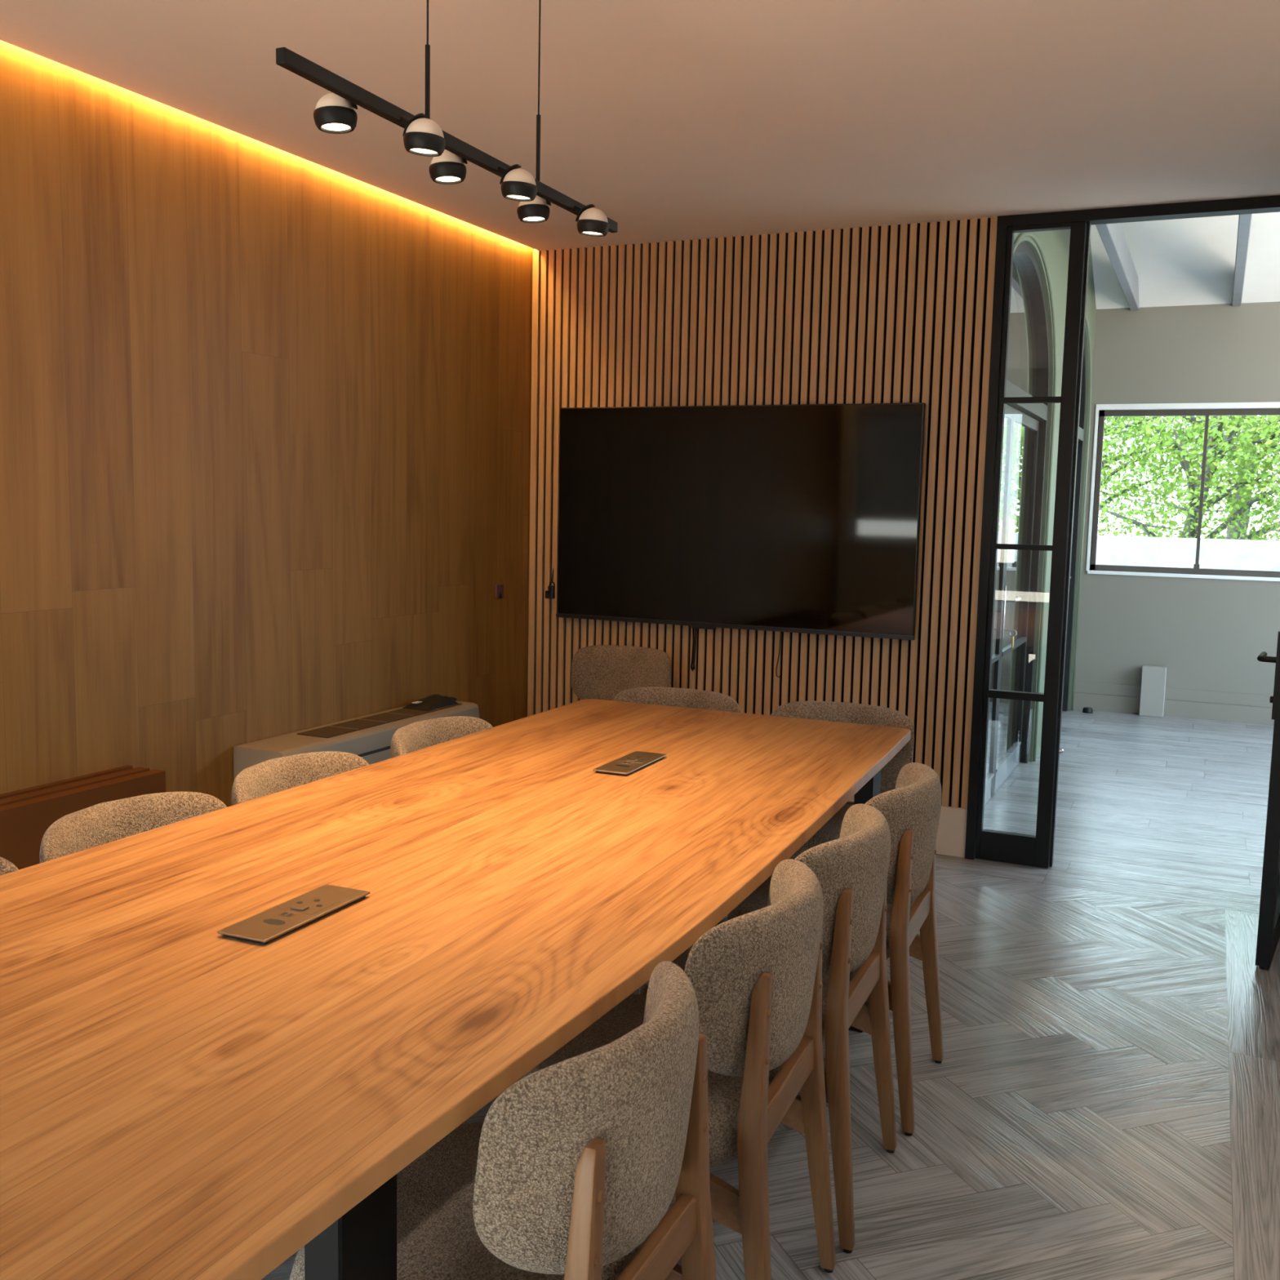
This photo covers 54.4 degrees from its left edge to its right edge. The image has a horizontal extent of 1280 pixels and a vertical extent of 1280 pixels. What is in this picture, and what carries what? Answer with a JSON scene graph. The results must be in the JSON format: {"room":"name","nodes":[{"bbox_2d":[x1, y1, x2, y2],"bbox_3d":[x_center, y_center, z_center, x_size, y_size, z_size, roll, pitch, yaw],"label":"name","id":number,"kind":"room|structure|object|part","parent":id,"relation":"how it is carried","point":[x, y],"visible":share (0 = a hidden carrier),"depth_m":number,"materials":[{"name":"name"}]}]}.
{"room":"conference room","nodes":[
{"label":"conference room","id":0,"kind":"room"},
{"bbox_2d":[0,40,533,807],"bbox_3d":[-1.714,-0.313,3.454,0.140,2.850,5.670,4,7,24],"label":"wall","id":1,"kind":"structure","parent":0,"point":[264,409],"depth_m":4.05,"materials":[{"name":"brown wood"}]},
{"bbox_2d":[494,584,503,598],"bbox_3d":[-0.638,-0.221,5.648,0.011,0.063,0.064,4,7,24],"label":"outlet","id":2,"kind":"object","parent":1,"relation":"attached to","point":[499,588],"visible":1,"depth_m":5.64,"materials":[{"name":"plastic"}]},
{"bbox_2d":[0,0,1279,250],"bbox_3d":[-0.108,-1.518,2.513,3.680,0.180,5.570,4,7,24],"label":"ceiling","id":3,"kind":"structure","parent":0,"point":[682,120],"depth_m":3.47,"materials":[{"name":"paint"}]},
{"bbox_2d":[275,0,617,236],"bbox_3d":[-0.311,-1.168,2.520,0.202,0.526,1.270,4,7,24],"label":"pendant lamp","id":4,"kind":"object","parent":3,"relation":"hanging from","point":[335,113],"visible":1,"depth_m":2.33,"materials":[{"name":"black metal"}]},
{"bbox_3d":[-0.399,-1.040,2.336,0.009,0.146,0.009,4,7,24],"label":"rod","id":5,"kind":"part","parent":4,"relation":"part of","materials":[{"name":"black metal"}]},
{"bbox_3d":[-0.224,-1.079,2.739,0.009,0.146,0.009,4,7,24],"label":"rod","id":6,"kind":"part","parent":4,"relation":"part of","materials":[{"name":"black metal"}]},
{"bbox_2d":[527,216,997,808],"bbox_3d":[2.283,-1.579,4.536,6.340,5.300,0.142,4,7,24],"label":"wall","id":7,"kind":"structure","parent":0,"point":[902,313],"depth_m":5.27,"materials":[{"name":"brown wood"}]},
{"bbox_2d":[545,568,555,598],"bbox_3d":[-0.403,-0.953,5.751,0.043,1.525,0.036,4,7,24],"label":"adapter","id":8,"kind":"object","parent":7,"relation":"hanging from","point":[550,593],"visible":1,"depth_m":5.82,"materials":[{"name":"black plastic"}]},
{"bbox_3d":[-0.394,-0.982,5.753,0.032,1.466,0.019,4,7,24],"label":"loop cord","id":9,"kind":"part","parent":8,"relation":"part of","materials":[{"name":"black plastic"}]},
{"bbox_2d":[555,402,925,639],"bbox_3d":[0.386,-0.527,5.413,1.664,0.970,0.050,4,7,24],"label":"television","id":10,"kind":"object","parent":7,"relation":"attached to","point":[804,518],"visible":1,"depth_m":5.36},
{"bbox_2d":[690,627,696,671],"bbox_3d":[0.238,0.033,5.554,0.024,0.214,0.015,4,7,24],"label":"cable","id":11,"kind":"object","parent":10,"relation":"hanging from","point":[694,633],"visible":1,"depth_m":5.55,"materials":[{"name":"black plastic"}]},
{"bbox_2d":[775,631,781,677],"bbox_3d":[0.602,0.058,5.391,0.026,0.212,0.006,4,7,24],"label":"cable","id":12,"kind":"object","parent":10,"relation":"hanging from","point":[780,632],"visible":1,"depth_m":5.39,"materials":[{"name":"black plastic"}]},
{"bbox_2d":[848,795,967,857],"bbox_3d":[0.401,0.730,5.573,2.085,0.205,0.018,4,7,24],"label":"baseboard","id":13,"kind":"structure","parent":7,"relation":"attached to","point":[952,828],"depth_m":5.16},
{"bbox_2d":[964,221,1090,867],"bbox_3d":[1.543,-0.347,4.954,0.356,2.529,0.080,4,7,24],"label":"door","id":14,"kind":"structure","parent":7,"relation":"in","point":[1037,850],"depth_m":4.93,"materials":[{"name":"black metal"}]},
{"bbox_3d":[1.398,-0.357,5.020,0.036,2.529,0.080,4,7,24],"label":"post","id":15,"kind":"part","parent":14,"relation":"part of","materials":[{"name":"black metal"}]},
{"bbox_2d":[996,195,1279,227],"bbox_3d":[2.024,-1.592,4.611,1.353,0.041,0.080,4,7,24],"label":"trim","id":16,"kind":"structure","parent":7,"relation":"attached to","point":[1266,204],"depth_m":4.63,"materials":[{"name":"black metal"}]},
{"bbox_2d":[1255,631,1279,968],"bbox_3d":[2.223,-0.238,4.167,0.173,2.488,0.860,5,7,31],"label":"door","id":17,"kind":"structure","parent":7,"relation":"in","point":[1268,926],"depth_m":3.90,"materials":[{"name":"black metal"}]},
{"bbox_3d":[1.985,0.103,3.940,0.065,0.275,0.155,4,7,24],"label":"handle","id":18,"kind":"part","parent":17,"relation":"part of","materials":[{"name":"black metal"}]},
{"bbox_3d":[2.206,0.614,4.263,0.006,0.553,0.742,5,7,31],"label":"pane","id":19,"kind":"part","parent":17,"relation":"part of","materials":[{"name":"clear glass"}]},
{"bbox_2d":[261,708,1279,1279],"bbox_3d":[1.961,1.005,4.308,6.400,0.001,9.850,4,7,24],"label":"floor","id":20,"kind":"structure","parent":0,"point":[1102,1102],"depth_m":3.27,"materials":[{"name":"grey wood"}]},
{"bbox_2d":[0,857,18,875],"bbox_3d":[-1.132,0.791,2.023,0.487,0.794,0.478,4,7,24],"label":"dining chair","id":21,"kind":"object","parent":20,"relation":"on","point":[6,866],"visible":0.06,"depth_m":2.22,"materials":[{"name":"grey fabric"}]},
{"bbox_2d":[0,764,133,799],"bbox_3d":[-1.985,0.777,2.828,0.023,0.610,2.115,4,7,24],"label":"board","id":22,"kind":"object","parent":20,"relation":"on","point":[27,790],"visible":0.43,"depth_m":3.53,"materials":[{"name":"brown wood"}]},
{"bbox_2d":[0,766,149,806],"bbox_3d":[-1.931,0.780,2.804,0.042,0.610,2.115,4,7,24],"label":"board","id":23,"kind":"object","parent":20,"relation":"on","point":[37,793],"visible":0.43,"depth_m":3.48,"materials":[{"name":"brown wood"}]},
{"bbox_2d":[0,768,165,869],"bbox_3d":[-1.874,0.784,2.777,0.042,0.610,2.115,4,7,24],"label":"board","id":24,"kind":"object","parent":20,"relation":"on","point":[24,824],"visible":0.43,"depth_m":3.32,"materials":[{"name":"brown wood"}]},
{"bbox_2d":[39,791,226,863],"bbox_3d":[-0.920,0.742,2.506,0.487,0.794,0.478,4,7,24],"label":"dining chair","id":25,"kind":"object","parent":20,"relation":"on","point":[100,824],"visible":0.08,"depth_m":2.55,"materials":[{"name":"grey fabric"}]},
{"bbox_2d":[231,751,368,805],"bbox_3d":[-0.708,0.697,2.962,0.487,0.794,0.478,4,7,24],"label":"dining chair","id":26,"kind":"object","parent":20,"relation":"on","point":[270,776],"visible":0.12,"depth_m":3.02,"materials":[{"name":"grey fabric"}]},
{"bbox_2d":[233,701,479,780],"bbox_3d":[-1.015,0.600,4.682,0.224,0.597,1.190,4,7,24],"label":"cabinet","id":27,"kind":"object","parent":20,"relation":"on","point":[368,737],"visible":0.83,"depth_m":4.46,"materials":[{"name":"metal"}]},
{"bbox_3d":[-0.862,0.580,4.753,0.007,0.387,0.890,4,7,24],"label":"panel","id":28,"kind":"part","parent":27,"relation":"part of","materials":[{"name":"ceramic"}]},
{"bbox_2d":[297,702,462,737],"bbox_3d":[-0.968,0.297,4.746,0.135,0.006,0.860,4,7,24],"label":"grille","id":29,"kind":"object","parent":27,"relation":"attached to","point":[366,723],"depth_m":4.63,"materials":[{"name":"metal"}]},
{"bbox_2d":[402,693,457,711],"bbox_3d":[-0.843,0.245,5.039,0.135,0.038,0.243,4,7,24],"label":"pouch","id":30,"kind":"object","parent":27,"relation":"on","point":[432,702],"visible":1,"depth_m":4.99,"materials":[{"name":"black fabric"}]},
{"bbox_2d":[390,715,493,758],"bbox_3d":[-0.455,0.642,3.509,0.487,0.794,0.478,4,7,24],"label":"dining chair","id":31,"kind":"object","parent":20,"relation":"on","point":[416,735],"visible":0.14,"depth_m":3.57,"materials":[{"name":"beige fabric"}]},
{"bbox_2d":[0,698,911,1279],"bbox_3d":[-0.329,0.764,2.623,1.224,0.750,3.312,4,7,24],"label":"conference table","id":32,"kind":"object","parent":20,"relation":"on","point":[181,1099],"visible":0.97,"depth_m":1.82,"materials":[{"name":"brown wood"}]},
{"bbox_2d":[217,884,370,944],"bbox_3d":[-0.556,0.441,2.021,0.099,0.014,0.271,4,7,24],"label":"power socket","id":33,"kind":"object","parent":32,"relation":"on","point":[264,927],"visible":1,"depth_m":2.00,"materials":[{"name":"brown metal"}]},
{"bbox_2d":[263,919,284,924],"bbox_3d":[-0.577,0.445,1.962,0.042,0.001,0.023,4,7,24],"label":"outlet","id":34,"kind":"object","parent":33,"relation":"attached to","point":[266,922],"depth_m":1.96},
{"bbox_2d":[290,904,309,911],"bbox_3d":[-0.554,0.436,2.025,0.024,0.004,0.018,4,7,24],"label":"rocker switch","id":35,"kind":"object","parent":33,"relation":"attached to","point":[293,907],"depth_m":2.02,"materials":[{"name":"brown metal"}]},
{"bbox_2d":[277,895,339,914],"bbox_3d":[-0.544,0.436,2.048,0.070,0.001,0.078,4,7,24],"label":"socket","id":36,"kind":"object","parent":33,"relation":"attached to","point":[300,904],"depth_m":2.04,"materials":[{"name":"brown metal"}]},
{"bbox_3d":[-0.322,0.914,1.396,0.050,0.720,0.103,4,7,24],"label":"leg","id":37,"kind":"part","parent":32,"relation":"part of","materials":[{"name":"black metal"}]},
{"bbox_2d":[593,751,666,776],"bbox_3d":[-0.023,0.319,3.239,0.099,0.014,0.271,4,7,24],"label":"power socket","id":38,"kind":"object","parent":32,"relation":"on","point":[629,763],"visible":1,"depth_m":3.21,"materials":[{"name":"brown metal"}]},
{"bbox_2d":[615,764,629,767],"bbox_3d":[-0.044,0.322,3.181,0.042,0.001,0.023,4,7,24],"label":"outlet","id":39,"kind":"object","parent":38,"relation":"attached to","point":[616,766],"depth_m":3.18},
{"bbox_3d":[-0.023,0.323,3.240,0.086,0.005,0.258,4,7,24],"label":"under plate","id":40,"kind":"part","parent":38,"relation":"part of","materials":[{"name":"metal"}]},
{"bbox_2d":[626,758,637,761],"bbox_3d":[-0.021,0.313,3.243,0.024,0.004,0.018,4,7,24],"label":"rocker switch","id":41,"kind":"object","parent":38,"relation":"attached to","point":[627,759],"depth_m":3.24,"materials":[{"name":"brown metal"}]},
{"bbox_2d":[617,755,653,763],"bbox_3d":[-0.011,0.313,3.266,0.070,0.001,0.078,4,7,24],"label":"socket","id":42,"kind":"object","parent":38,"relation":"attached to","point":[627,758],"depth_m":3.26,"materials":[{"name":"brown metal"}]},
{"bbox_3d":[0.612,0.712,3.415,0.050,0.720,0.090,4,7,24],"label":"leg","id":43,"kind":"part","parent":32,"relation":"part of","materials":[{"name":"black metal"}]},
{"bbox_2d":[289,960,716,1279],"bbox_3d":[-0.168,0.849,1.680,0.487,0.794,0.478,4,7,24],"label":"dining chair","id":44,"kind":"object","parent":20,"relation":"on","point":[574,1171],"visible":0.95,"depth_m":1.50,"materials":[{"name":"beige fabric"}]},
{"bbox_3d":[-0.202,0.817,1.692,0.412,0.103,0.465,4,7,24],"label":"seat","id":45,"kind":"part","parent":44,"relation":"part of","materials":[{"name":"beige fabric"}]},
{"bbox_3d":[-0.057,0.921,1.437,0.078,0.692,0.072,4,7,24],"label":"leg","id":46,"kind":"part","parent":44,"relation":"part of","materials":[{"name":"brown wood"}]},
{"bbox_3d":[-0.020,0.613,1.589,0.160,0.299,0.478,4,7,24],"label":"backrest","id":47,"kind":"part","parent":44,"relation":"part of","materials":[{"name":"beige fabric"}]},
{"bbox_3d":[0.003,0.819,1.599,0.024,0.062,0.336,4,7,24],"label":"rail","id":48,"kind":"part","parent":44,"relation":"part of","materials":[{"name":"brown wood"}]},
{"bbox_3d":[-0.105,0.902,1.853,0.392,0.101,0.018,4,7,24],"label":"rail","id":49,"kind":"part","parent":44,"relation":"part of","materials":[{"name":"brown wood"}]},
{"bbox_3d":[0.092,0.888,1.766,0.078,0.692,0.072,4,7,24],"label":"leg","id":50,"kind":"part","parent":44,"relation":"part of","materials":[{"name":"brown wood"}]},
{"bbox_2d":[570,644,671,700],"bbox_3d":[-0.130,0.441,5.402,0.478,0.794,0.487,4,7,24],"label":"dining chair","id":51,"kind":"object","parent":20,"relation":"on","point":[600,672],"visible":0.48,"depth_m":5.54,"materials":[{"name":"grey fabric"}]},
{"bbox_2d":[613,686,740,712],"bbox_3d":[0.069,0.581,4.162,0.478,0.794,0.487,4,7,24],"label":"dining chair","id":52,"kind":"object","parent":20,"relation":"on","point":[668,696],"visible":0.11,"depth_m":4.29,"materials":[{"name":"grey fabric"}]},
{"bbox_2d":[521,858,835,1279],"bbox_3d":[0.072,0.797,2.198,0.487,0.794,0.478,4,7,22],"label":"dining chair","id":53,"kind":"object","parent":20,"relation":"on","point":[755,977],"visible":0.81,"depth_m":1.98,"materials":[{"name":"beige fabric"}]},
{"bbox_3d":[0.038,0.766,2.209,0.412,0.103,0.465,4,7,22],"label":"seat","id":54,"kind":"part","parent":53,"relation":"part of","materials":[{"name":"beige fabric"}]},
{"bbox_3d":[-0.006,0.883,2.046,0.392,0.101,0.018,4,7,22],"label":"rail","id":55,"kind":"part","parent":53,"relation":"part of","materials":[{"name":"brown wood"}]},
{"bbox_3d":[0.222,0.561,2.113,0.160,0.299,0.478,4,7,22],"label":"backrest","id":56,"kind":"part","parent":53,"relation":"part of","materials":[{"name":"beige fabric"}]},
{"bbox_3d":[0.191,0.869,1.960,0.078,0.692,0.072,4,7,22],"label":"leg","id":57,"kind":"part","parent":53,"relation":"part of","materials":[{"name":"brown wood"}]},
{"bbox_3d":[0.246,0.767,2.124,0.024,0.062,0.336,4,7,22],"label":"rail","id":58,"kind":"part","parent":53,"relation":"part of","materials":[{"name":"brown wood"}]},
{"bbox_3d":[0.129,0.850,2.374,0.392,0.101,0.018,4,7,22],"label":"rail","id":59,"kind":"part","parent":53,"relation":"part of","materials":[{"name":"brown wood"}]},
{"bbox_3d":[0.329,0.836,2.294,0.078,0.692,0.072,4,7,22],"label":"leg","id":60,"kind":"part","parent":53,"relation":"part of","materials":[{"name":"brown wood"}]},
{"bbox_2d":[638,804,896,1253],"bbox_3d":[0.276,0.753,2.639,0.487,0.794,0.478,4,7,22],"label":"dining chair","id":61,"kind":"object","parent":20,"relation":"on","point":[851,870],"visible":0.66,"depth_m":2.41,"materials":[{"name":"brown wood"}]},
{"bbox_3d":[0.242,0.722,2.650,0.412,0.103,0.465,4,7,22],"label":"seat","id":62,"kind":"part","parent":61,"relation":"part of","materials":[{"name":"beige fabric"}]},
{"bbox_3d":[0.197,0.839,2.487,0.392,0.101,0.018,4,7,22],"label":"rail","id":63,"kind":"part","parent":61,"relation":"part of","materials":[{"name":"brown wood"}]},
{"bbox_3d":[0.393,0.825,2.399,0.078,0.692,0.072,4,7,22],"label":"leg","id":64,"kind":"part","parent":61,"relation":"part of","materials":[{"name":"brown wood"}]},
{"bbox_3d":[0.425,0.517,2.553,0.160,0.299,0.478,4,7,22],"label":"backrest","id":65,"kind":"part","parent":61,"relation":"part of","materials":[{"name":"beige fabric"}]},
{"bbox_3d":[0.334,0.806,2.814,0.392,0.101,0.018,4,7,22],"label":"rail","id":66,"kind":"part","parent":61,"relation":"part of","materials":[{"name":"brown wood"}]},
{"bbox_3d":[0.449,0.723,2.563,0.024,0.062,0.336,4,7,22],"label":"rail","id":67,"kind":"part","parent":61,"relation":"part of","materials":[{"name":"brown wood"}]},
{"bbox_3d":[0.533,0.792,2.732,0.078,0.692,0.072,4,7,22],"label":"leg","id":68,"kind":"part","parent":61,"relation":"part of","materials":[{"name":"brown wood"}]},
{"bbox_2d":[727,762,943,1136],"bbox_3d":[0.491,0.708,3.093,0.487,0.794,0.478,4,7,22],"label":"dining chair","id":69,"kind":"object","parent":20,"relation":"on","point":[911,811],"visible":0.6,"depth_m":2.87,"materials":[{"name":"beige fabric"}]},
{"bbox_3d":[0.457,0.676,3.104,0.412,0.103,0.465,4,7,22],"label":"seat","id":70,"kind":"part","parent":69,"relation":"part of","materials":[{"name":"beige fabric"}]},
{"bbox_3d":[0.412,0.794,2.941,0.392,0.101,0.018,4,7,22],"label":"rail","id":71,"kind":"part","parent":69,"relation":"part of","materials":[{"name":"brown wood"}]},
{"bbox_3d":[0.609,0.780,2.853,0.078,0.692,0.072,4,7,22],"label":"leg","id":72,"kind":"part","parent":69,"relation":"part of","materials":[{"name":"brown wood"}]},
{"bbox_3d":[0.641,0.472,3.006,0.160,0.299,0.478,4,7,22],"label":"backrest","id":73,"kind":"part","parent":69,"relation":"part of","materials":[{"name":"beige fabric"}]},
{"bbox_3d":[0.549,0.761,3.268,0.392,0.101,0.018,4,7,22],"label":"rail","id":74,"kind":"part","parent":69,"relation":"part of","materials":[{"name":"brown wood"}]},
{"bbox_3d":[0.664,0.678,3.017,0.024,0.062,0.336,4,7,22],"label":"rail","id":75,"kind":"part","parent":69,"relation":"part of","materials":[{"name":"brown wood"}]},
{"bbox_3d":[0.749,0.746,3.186,0.078,0.692,0.072,4,7,22],"label":"leg","id":76,"kind":"part","parent":69,"relation":"part of","materials":[{"name":"brown wood"}]},
{"bbox_2d":[770,701,914,859],"bbox_3d":[0.592,0.619,3.925,0.478,0.794,0.487,4,7,24],"label":"dining chair","id":77,"kind":"object","parent":20,"relation":"on","point":[842,712],"visible":0.2,"depth_m":3.97,"materials":[{"name":"grey fabric"}]},
{"bbox_3d":[0.577,0.593,3.888,0.465,0.103,0.412,4,7,24],"label":"seat","id":78,"kind":"part","parent":77,"relation":"part of","materials":[{"name":"beige fabric"}]},
{"bbox_3d":[0.662,0.358,4.039,0.478,0.299,0.160,4,7,24],"label":"backrest","id":79,"kind":"part","parent":77,"relation":"part of","materials":[{"name":"beige fabric"}]},
{"bbox_3d":[0.671,0.560,4.089,0.336,0.062,0.024,4,7,24],"label":"rail","id":80,"kind":"part","parent":77,"relation":"part of","materials":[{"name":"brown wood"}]},
{"bbox_2d":[1082,706,1093,713],"bbox_3d":[3.219,0.503,8.948,0.070,0.037,0.070,4,7,24],"label":"door stop","id":81,"kind":"object","parent":20,"relation":"on","point":[1086,709],"visible":1,"depth_m":8.92,"materials":[{"name":"black rubber"}]},
{"bbox_2d":[1138,665,1166,717],"bbox_3d":[3.647,0.365,8.850,0.159,0.352,0.086,4,7,24],"label":"box","id":82,"kind":"object","parent":20,"relation":"on","point":[1153,686],"visible":1,"depth_m":8.81,"materials":[{"name":"paint"}]},
{"bbox_2d":[1013,229,1096,761],"bbox_3d":[2.258,-1.799,6.971,0.170,5.004,4.280,4,7,24],"label":"wall","id":83,"kind":"structure","parent":0,"point":[1055,244],"depth_m":7.11,"materials":[{"name":"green paint"}]},
{"bbox_2d":[984,231,1057,805],"bbox_3d":[1.820,-0.562,6.081,0.101,2.722,2.124,4,7,24],"label":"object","id":84,"kind":"structure","parent":83,"relation":"in","point":[1025,424],"depth_m":6.49,"materials":[{"name":"glass"}]},
{"bbox_3d":[1.560,0.762,5.798,0.030,0.124,0.865,4,7,24],"label":"kick panel","id":85,"kind":"part","parent":84,"relation":"part of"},
{"bbox_3d":[1.577,-0.163,5.697,0.006,1.738,0.865,4,7,24],"label":"pane","id":86,"kind":"part","parent":84,"relation":"part of","materials":[{"name":"clear glass"}]},
{"bbox_3d":[1.965,0.675,6.673,0.030,0.124,0.865,4,7,24],"label":"kick panel","id":87,"kind":"part","parent":84,"relation":"part of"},
{"bbox_2d":[1004,629,1017,648],"bbox_3d":[1.833,-0.007,6.164,0.063,0.091,0.028,4,7,24],"label":"door handle","id":88,"kind":"object","parent":84,"relation":"attached to","point":[1006,630],"visible":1,"depth_m":6.15,"materials":[{"name":"silver metal"}]},
{"bbox_3d":[1.826,-0.047,6.163,0.045,0.010,0.004,4,7,24],"label":"blade","id":89,"kind":"part","parent":88,"relation":"part of","materials":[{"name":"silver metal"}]},
{"bbox_3d":[1.854,-0.141,6.202,0.064,0.260,0.148,4,7,24],"label":"handle","id":90,"kind":"part","parent":84,"relation":"part of","materials":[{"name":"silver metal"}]},
{"bbox_3d":[1.982,-0.251,6.573,0.006,1.738,0.865,4,7,24],"label":"pane","id":91,"kind":"part","parent":84,"relation":"part of","materials":[{"name":"clear glass"}]},
{"bbox_3d":[1.812,-1.522,5.988,0.006,0.610,1.940,4,7,24],"label":"fan light pane","id":92,"kind":"part","parent":84,"relation":"part of","materials":[{"name":"clear glass"}]},
{"bbox_3d":[1.803,-0.543,6.091,0.065,2.680,2.036,4,7,24],"label":"frame","id":93,"kind":"part","parent":84,"relation":"part of","materials":[{"name":"metal"}]},
{"bbox_2d":[1057,313,1091,713],"bbox_3d":[2.811,-0.777,8.223,0.101,2.722,1.564,4,7,24],"label":"door","id":94,"kind":"structure","parent":83,"relation":"in","point":[1082,404],"depth_m":8.87,"materials":[{"name":"glass"}]},
{"bbox_3d":[2.794,-0.757,8.233,0.065,2.680,1.476,4,7,24],"label":"frame","id":95,"kind":"part","parent":94,"relation":"part of","materials":[{"name":"metal"}]},
{"bbox_2d":[1075,301,1279,707],"bbox_3d":[4.052,-1.092,8.691,6.500,3.500,0.200,4,7,24],"label":"wall","id":96,"kind":"structure","parent":0,"point":[1208,634],"depth_m":8.71,"materials":[{"name":"grey paint"}]},
{"bbox_2d":[1073,680,1274,724],"bbox_3d":[5.051,0.533,8.273,4.129,0.203,0.014,4,7,24],"label":"baseboard","id":97,"kind":"structure","parent":96,"relation":"attached to","point":[1190,708],"depth_m":8.80,"materials":[{"name":"grey paint"}]},
{"bbox_2d":[1086,401,1279,581],"bbox_3d":[4.865,-0.971,8.259,3.530,1.208,0.102,4,7,24],"label":"window","id":98,"kind":"structure","parent":96,"relation":"in","point":[1211,408],"depth_m":8.75,"materials":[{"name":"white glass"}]},
{"bbox_3d":[4.844,-0.380,8.306,3.510,0.022,0.062,4,7,24],"label":"sill","id":99,"kind":"part","parent":98,"relation":"part of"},
{"bbox_2d":[1089,212,1279,309],"bbox_3d":[3.227,-3.199,6.427,6.600,2.420,4.600,4,7,24],"label":"ceiling","id":100,"kind":"structure","parent":0,"point":[1188,261],"depth_m":8.17,"materials":[{"name":"white paint"}]},
{"bbox_2d":[1095,222,1139,310],"bbox_3d":[2.577,-2.205,6.783,0.056,0.175,4.280,4,7,24],"label":"roof beam","id":101,"kind":"structure","parent":100,"relation":"attached to","point":[1112,236],"depth_m":7.22,"materials":[{"name":"white paint"}]},
{"bbox_2d":[1231,213,1252,306],"bbox_3d":[3.163,-2.163,6.517,0.056,0.175,4.280,4,7,24],"label":"roof beam","id":102,"kind":"structure","parent":100,"relation":"attached to","point":[1244,220],"depth_m":6.84,"materials":[{"name":"white paint"}]},
{"label":"outside","id":103,"kind":"structure","parent":0,"visible":0},
{"bbox_3d":[11.499,-0.736,24.974,30.000,0.050,35.400,4,7,24],"label":"ground","id":104,"kind":"structure","parent":103,"visible":0},
{"bbox_2d":[1097,416,1226,533],"bbox_3d":[5.726,-3.446,18.715,7.349,6.462,5.681,4,7,24],"label":"tree","id":105,"kind":"object","parent":104,"relation":"on","point":[1145,467],"visible":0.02,"depth_m":18.53,"materials":[{"name":"green plant"}]},
{"bbox_2d":[1095,535,1279,571],"bbox_3d":[6.418,-0.266,12.685,23.000,1.485,0.250,4,7,24],"label":"wall","id":106,"kind":"structure","parent":104,"relation":"on","point":[1214,553],"depth_m":12.84,"materials":[{"name":"paint"}]},
{"bbox_2d":[1097,415,1279,540],"bbox_3d":[6.573,-2.022,14.646,4.583,4.574,4.178,-2,7,-24],"label":"tree","id":107,"kind":"object","parent":104,"relation":"on","point":[1191,512],"visible":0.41,"depth_m":14.29,"materials":[{"name":"green plant"}]},
{"bbox_2d":[1097,415,1279,537],"bbox_3d":[5.113,-2.485,15.689,5.589,5.202,4.472,5,8,33],"label":"tree","id":108,"kind":"object","parent":104,"relation":"on","point":[1117,468],"visible":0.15,"depth_m":15.17,"materials":[{"name":"green plant"}]},
{"bbox_2d":[1098,415,1279,540],"bbox_3d":[8.233,-2.978,17.140,6.950,6.023,5.199,4,7,24],"label":"tree","id":109,"kind":"object","parent":104,"relation":"on","point":[1238,496],"visible":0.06,"depth_m":17.00,"materials":[{"name":"green plant"}]},
{"bbox_2d":[1119,415,1279,540],"bbox_3d":[7.608,-2.179,13.936,5.473,5.111,4.205,4,7,24],"label":"tree","id":110,"kind":"object","parent":104,"relation":"on","point":[1263,451],"visible":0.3,"depth_m":14.25,"materials":[{"name":"green plant"}]},
{"bbox_2d":[1202,429,1279,540],"bbox_3d":[9.125,-2.222,13.612,6.108,5.301,4.992,4,7,24],"label":"tree","id":111,"kind":"object","parent":104,"relation":"on","point":[1255,457],"visible":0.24,"depth_m":14.04,"materials":[{"name":"green plant"}]}
]}

